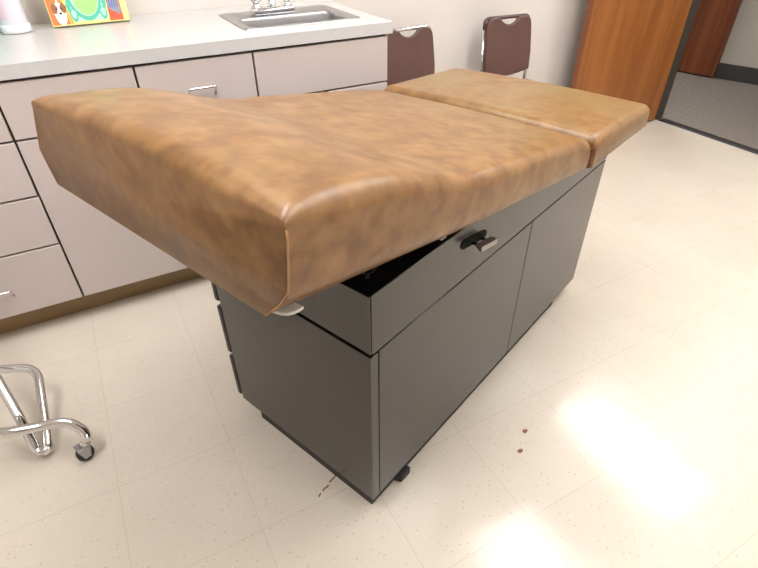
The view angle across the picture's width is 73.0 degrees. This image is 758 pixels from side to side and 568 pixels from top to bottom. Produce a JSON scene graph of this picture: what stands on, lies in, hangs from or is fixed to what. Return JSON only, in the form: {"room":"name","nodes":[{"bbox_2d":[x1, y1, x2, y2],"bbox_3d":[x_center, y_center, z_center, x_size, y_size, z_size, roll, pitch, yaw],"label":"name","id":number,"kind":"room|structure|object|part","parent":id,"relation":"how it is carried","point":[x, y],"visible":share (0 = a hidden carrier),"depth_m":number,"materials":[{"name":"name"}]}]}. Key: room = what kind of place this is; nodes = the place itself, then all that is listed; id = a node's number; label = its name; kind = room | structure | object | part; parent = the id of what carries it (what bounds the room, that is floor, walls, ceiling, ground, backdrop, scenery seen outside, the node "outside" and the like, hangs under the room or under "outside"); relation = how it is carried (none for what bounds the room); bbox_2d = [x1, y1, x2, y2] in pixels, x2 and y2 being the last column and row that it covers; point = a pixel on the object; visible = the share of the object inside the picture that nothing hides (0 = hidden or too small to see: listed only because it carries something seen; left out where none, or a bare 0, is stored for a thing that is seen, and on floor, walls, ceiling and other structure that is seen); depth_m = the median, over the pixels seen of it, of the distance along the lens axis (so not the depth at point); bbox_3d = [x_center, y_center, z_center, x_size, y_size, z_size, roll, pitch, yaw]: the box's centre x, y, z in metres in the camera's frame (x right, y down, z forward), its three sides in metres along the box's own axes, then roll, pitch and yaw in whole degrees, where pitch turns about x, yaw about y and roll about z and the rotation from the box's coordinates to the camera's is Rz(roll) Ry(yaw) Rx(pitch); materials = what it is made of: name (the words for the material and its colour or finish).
{"room":"examination room","nodes":[
{"label":"examination room","id":0,"kind":"room"},
{"bbox_2d":[20,0,588,87],"bbox_3d":[-0.510,-1.508,2.106,5.525,2.440,0.100,-19,40,-23],"label":"wall","id":1,"kind":"structure","parent":0,"point":[456,26],"depth_m":2.82,"materials":[{"name":"paint"}]},
{"bbox_2d":[0,119,757,567],"bbox_3d":[0.475,0.641,1.303,5.570,0.050,4.425,-19,40,-23],"label":"floor","id":2,"kind":"structure","parent":0,"point":[634,393],"depth_m":1.51,"materials":[{"name":"tile"}]},
{"bbox_2d":[0,107,83,318],"bbox_3d":[-1.398,-0.360,1.795,0.377,0.761,0.663,-19,40,-23],"label":"base cabinet","id":3,"kind":"object","parent":2,"relation":"on","point":[36,272],"visible":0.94,"depth_m":1.70,"materials":[{"name":"laminate"}]},
{"bbox_3d":[-1.256,-0.440,1.411,0.372,0.160,0.018,-19,40,-23],"label":"drawer","id":4,"kind":"part","parent":3,"relation":"part of","materials":[{"name":"laminate"}]},
{"bbox_3d":[-1.285,0.046,1.723,0.096,0.036,0.029,-19,40,-23],"label":"handle","id":5,"kind":"part","parent":3,"relation":"part of","materials":[{"name":"silver metal"}]},
{"bbox_3d":[-1.256,-0.301,1.515,0.372,0.173,0.018,-19,40,-23],"label":"drawer","id":6,"kind":"part","parent":3,"relation":"part of","materials":[{"name":"laminate"}]},
{"bbox_3d":[-1.255,-0.158,1.622,0.372,0.172,0.018,-19,40,-23],"label":"drawer","id":7,"kind":"part","parent":3,"relation":"part of","materials":[{"name":"laminate"}]},
{"bbox_3d":[-1.254,0.007,1.745,0.372,0.226,0.018,-19,40,-23],"label":"drawer","id":8,"kind":"part","parent":3,"relation":"part of","materials":[{"name":"laminate"}]},
{"bbox_2d":[0,364,94,460],"bbox_3d":[-1.131,0.085,1.361,0.643,0.787,0.408,-2,37,-2],"label":"folding stand","id":9,"kind":"object","parent":2,"relation":"on","point":[85,451],"visible":1,"depth_m":1.45,"materials":[{"name":"silver metal"}]},
{"bbox_3d":[-1.156,0.243,1.504,0.543,0.338,0.231,12,39,16],"label":"loop leg","id":10,"kind":"part","parent":9,"relation":"part of","materials":[{"name":"silver metal"}]},
{"bbox_3d":[-1.103,0.407,1.388,0.603,0.128,0.070,-3,37,-4],"label":"caster leg","id":11,"kind":"part","parent":9,"relation":"part of","materials":[{"name":"silver metal"}]},
{"bbox_2d":[0,65,187,295],"bbox_3d":[-1.067,-0.471,1.941,0.377,0.761,0.663,-19,40,-23],"label":"base cabinet","id":12,"kind":"object","parent":2,"relation":"on","point":[102,253],"visible":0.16,"depth_m":1.72,"materials":[{"name":"laminate"}]},
{"bbox_3d":[-0.925,-0.551,1.557,0.372,0.160,0.018,-19,40,-23],"label":"drawer","id":13,"kind":"part","parent":12,"relation":"part of","materials":[{"name":"laminate"}]},
{"bbox_3d":[-0.923,-0.248,1.784,0.372,0.584,0.018,-19,40,-23],"label":"door","id":14,"kind":"part","parent":12,"relation":"part of","materials":[{"name":"laminate"}]},
{"bbox_2d":[0,267,200,333],"bbox_3d":[-0.902,-0.030,2.078,2.029,0.111,0.012,-19,40,-23],"label":"baseboard","id":15,"kind":"structure","parent":2,"relation":"on","point":[25,319],"depth_m":2.00,"materials":[{"name":"brown wood"}]},
{"bbox_2d":[132,51,257,98],"bbox_3d":[-0.737,-0.582,2.086,0.377,0.761,0.663,-19,40,-23],"label":"base cabinet","id":16,"kind":"object","parent":2,"relation":"on","point":[227,75],"visible":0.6,"depth_m":1.69,"materials":[{"name":"laminate"}]},
{"bbox_3d":[-0.585,-0.637,1.698,0.096,0.036,0.029,-19,40,-23],"label":"handle","id":17,"kind":"part","parent":16,"relation":"part of","materials":[{"name":"silver metal"}]},
{"bbox_2d":[250,34,386,96],"bbox_3d":[-0.341,-0.715,2.260,0.525,0.761,0.663,-19,40,-23],"label":"base cabinet","id":18,"kind":"object","parent":2,"relation":"on","point":[359,63],"visible":0.06,"depth_m":1.86,"materials":[{"name":"laminate"}]},
{"bbox_2d":[0,0,392,80],"bbox_3d":[-1.004,-0.823,1.739,2.054,0.039,0.646,-19,40,-23],"label":"countertop","id":19,"kind":"structure","parent":18,"relation":"on","point":[165,36],"depth_m":1.71,"materials":[{"name":"laminate"}]},
{"bbox_2d":[0,0,31,34],"bbox_3d":[-1.251,-0.967,1.697,0.097,0.245,0.077,-19,40,-23],"label":"bottle","id":20,"kind":"object","parent":19,"relation":"on","point":[13,20],"visible":1,"depth_m":1.72,"materials":[{"name":"white plastic"}]},
{"bbox_3d":[-1.264,-0.916,1.692,0.043,0.080,0.006,4,37,6],"label":"label panel","id":21,"kind":"part","parent":20,"relation":"part of","materials":[{"name":"pink"}]},
{"bbox_2d":[44,0,129,27],"bbox_3d":[-1.065,-1.067,1.825,0.258,0.248,0.084,-20,41,-24],"label":"picture book","id":22,"kind":"object","parent":19,"relation":"on","point":[62,13],"visible":1,"depth_m":1.85,"materials":[{"name":"multicoloured paper"}]},
{"bbox_2d":[250,0,294,15],"bbox_3d":[-0.393,-1.105,1.936,0.183,0.163,0.172,-19,40,-23],"label":"faucet","id":23,"kind":"object","parent":19,"relation":"on","point":[286,6],"visible":1,"depth_m":1.99,"materials":[{"name":"silver metal"}]},
{"bbox_3d":[-0.474,-1.093,1.969,0.050,0.056,0.050,-4,37,-5],"label":"tap handle","id":24,"kind":"part","parent":23,"relation":"part of","materials":[{"name":"silver metal"}]},
{"bbox_3d":[-0.417,-1.101,1.911,0.036,0.139,0.179,-1,37,-1],"label":"spout","id":25,"kind":"part","parent":23,"relation":"part of","materials":[{"name":"silver metal"}]},
{"bbox_3d":[-0.365,-1.129,2.017,0.050,0.056,0.050,-4,37,-5],"label":"tap handle","id":26,"kind":"part","parent":23,"relation":"part of","materials":[{"name":"silver metal"}]},
{"bbox_2d":[219,5,359,29],"bbox_3d":[-0.350,-0.982,2.028,0.460,0.144,0.353,-19,40,-23],"label":"sink","id":27,"kind":"object","parent":19,"relation":"in","point":[302,15],"visible":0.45,"depth_m":2.01,"materials":[{"name":"metal"}]},
{"bbox_3d":[-0.082,-0.530,2.154,0.256,0.584,0.018,-19,40,-23],"label":"door","id":28,"kind":"part","parent":18,"relation":"part of","materials":[{"name":"laminate"}]},
{"bbox_2d":[318,476,335,496],"bbox_3d":[-0.138,0.546,1.393,0.008,0.001,0.086,21,42,26],"label":"rust streak","id":29,"kind":"object","parent":2,"relation":"on","point":[334,476],"visible":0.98,"depth_m":1.39},
{"bbox_2d":[31,68,649,503],"bbox_3d":[0.097,-0.161,1.492,0.746,1.012,1.481,26,44,31],"label":"exam table","id":30,"kind":"object","parent":2,"relation":"on","point":[370,258],"visible":1,"depth_m":1.04,"materials":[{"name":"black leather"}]},
{"bbox_3d":[-0.237,-0.146,1.498,0.016,0.128,0.600,26,44,31],"label":"drawer","id":31,"kind":"part","parent":30,"relation":"part of","materials":[{"name":"grey"}]},
{"bbox_3d":[-0.236,-0.011,1.599,0.016,0.168,0.600,26,44,31],"label":"drawer","id":32,"kind":"part","parent":30,"relation":"part of","materials":[{"name":"grey"}]},
{"bbox_3d":[-0.235,0.133,1.706,0.016,0.160,0.600,26,44,31],"label":"drawer","id":33,"kind":"part","parent":30,"relation":"part of","materials":[{"name":"grey"}]},
{"bbox_2d":[31,88,590,315],"bbox_3d":[-0.057,-0.336,1.144,0.734,0.314,1.017,26,44,31],"label":"cushion","id":34,"kind":"object","parent":30,"relation":"on","point":[278,202],"depth_m":0.79,"materials":[{"name":"brown leather"}]},
{"bbox_3d":[0.172,-0.363,1.422,0.538,0.002,1.231,26,44,31],"label":"panel","id":35,"kind":"part","parent":30,"relation":"part of","materials":[{"name":"black ceramic"}]},
{"bbox_3d":[0.207,0.178,1.369,0.018,0.503,0.660,26,44,31],"label":"door","id":36,"kind":"part","parent":30,"relation":"part of","materials":[{"name":"grey laminate"}]},
{"bbox_3d":[0.237,-0.093,1.160,0.032,0.026,0.073,26,44,31],"label":"pull handle","id":37,"kind":"part","parent":30,"relation":"part of","materials":[{"name":"grey metal"}]},
{"bbox_3d":[0.374,-0.206,1.333,0.018,0.146,1.227,26,44,31],"label":"panel","id":38,"kind":"part","parent":30,"relation":"part of","materials":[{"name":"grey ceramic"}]},
{"bbox_2d":[384,68,649,167],"bbox_3d":[0.431,-0.581,1.666,0.734,0.104,0.451,26,44,31],"label":"cushion","id":39,"kind":"object","parent":30,"relation":"on","point":[605,122],"depth_m":1.56,"materials":[{"name":"brown leather"}]},
{"bbox_3d":[0.595,-0.101,1.738,0.018,0.503,0.542,26,44,31],"label":"door","id":40,"kind":"part","parent":30,"relation":"part of","materials":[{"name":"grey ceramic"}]},
{"bbox_2d":[386,24,434,86],"bbox_3d":[0.235,-0.834,2.583,0.356,0.781,0.472,-20,41,-24],"label":"chair","id":41,"kind":"object","parent":2,"relation":"on","point":[411,57],"visible":0.3,"depth_m":2.52,"materials":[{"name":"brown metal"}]},
{"bbox_3d":[0.133,-1.220,2.501,0.307,0.063,0.025,-20,41,-24],"label":"rail","id":42,"kind":"part","parent":41,"relation":"part of","materials":[{"name":"silver metal"}]},
{"bbox_2d":[479,13,530,79],"bbox_3d":[0.767,-1.013,2.818,0.356,0.781,0.472,-15,39,-19],"label":"chair","id":43,"kind":"object","parent":2,"relation":"on","point":[505,48],"visible":0.53,"depth_m":2.77,"materials":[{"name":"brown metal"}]},
{"bbox_3d":[0.549,-1.063,2.927,0.031,0.710,0.076,-24,43,-28],"label":"leg","id":44,"kind":"part","parent":43,"relation":"part of","materials":[{"name":"silver metal"}]},
{"bbox_3d":[0.687,-1.406,2.745,0.307,0.063,0.025,-15,39,-19],"label":"rail","id":45,"kind":"part","parent":43,"relation":"part of","materials":[{"name":"silver"}]},
{"bbox_3d":[0.827,-1.137,3.025,0.031,0.710,0.076,-7,37,-9],"label":"leg","id":46,"kind":"part","parent":43,"relation":"part of","materials":[{"name":"silver metal"}]},
{"bbox_2d":[656,71,757,148],"bbox_3d":[3.642,-1.098,3.600,2.700,0.050,6.200,-19,40,-23],"label":"floor","id":47,"kind":"structure","parent":0,"point":[727,109],"depth_m":3.90,"materials":[{"name":"grey carpet"}]},
{"bbox_2d":[658,118,757,154],"bbox_3d":[2.258,-0.938,3.367,0.075,0.028,0.925,-19,40,-23],"label":"trim","id":48,"kind":"structure","parent":47,"relation":"on","point":[711,136],"depth_m":3.40,"materials":[{"name":"black rubber"}]},
{"bbox_2d":[720,0,757,67],"bbox_3d":[3.739,-2.416,3.283,6.400,2.440,0.101,30,46,34],"label":"wall","id":49,"kind":"structure","parent":0,"point":[741,48],"depth_m":4.29,"materials":[{"name":"paint"}]},
{"bbox_2d":[678,0,742,76],"bbox_3d":[2.669,-2.815,4.114,0.113,2.070,0.761,-29,46,-33],"label":"door","id":50,"kind":"structure","parent":49,"relation":"in","point":[714,20],"depth_m":4.42,"materials":[{"name":"brown wood"}]},
{"bbox_2d":[679,63,757,84],"bbox_3d":[3.706,-1.465,3.944,6.400,0.125,0.016,30,46,34],"label":"baseboard","id":51,"kind":"structure","parent":49,"relation":"attached to","point":[749,75],"depth_m":4.42,"materials":[{"name":"grey"}]},
{"bbox_3d":[2.917,-1.177,1.635,0.085,2.440,4.225,-19,40,-23],"label":"wall","id":52,"kind":"structure","parent":0,"visible":0},
{"bbox_2d":[570,0,692,120],"bbox_3d":[1.596,-1.892,2.890,0.820,2.070,0.113,-16,39,-19],"label":"door","id":53,"kind":"structure","parent":52,"relation":"in","point":[627,49],"depth_m":3.20,"materials":[{"name":"brown wood"}]},
{"bbox_2d":[655,0,699,118],"bbox_3d":[2.233,-1.805,2.705,0.113,2.170,1.105,-19,40,-23],"label":"trim","id":54,"kind":"structure","parent":52,"relation":"attached to","point":[695,3],"depth_m":3.45,"materials":[{"name":"grey metal"}]}
]}

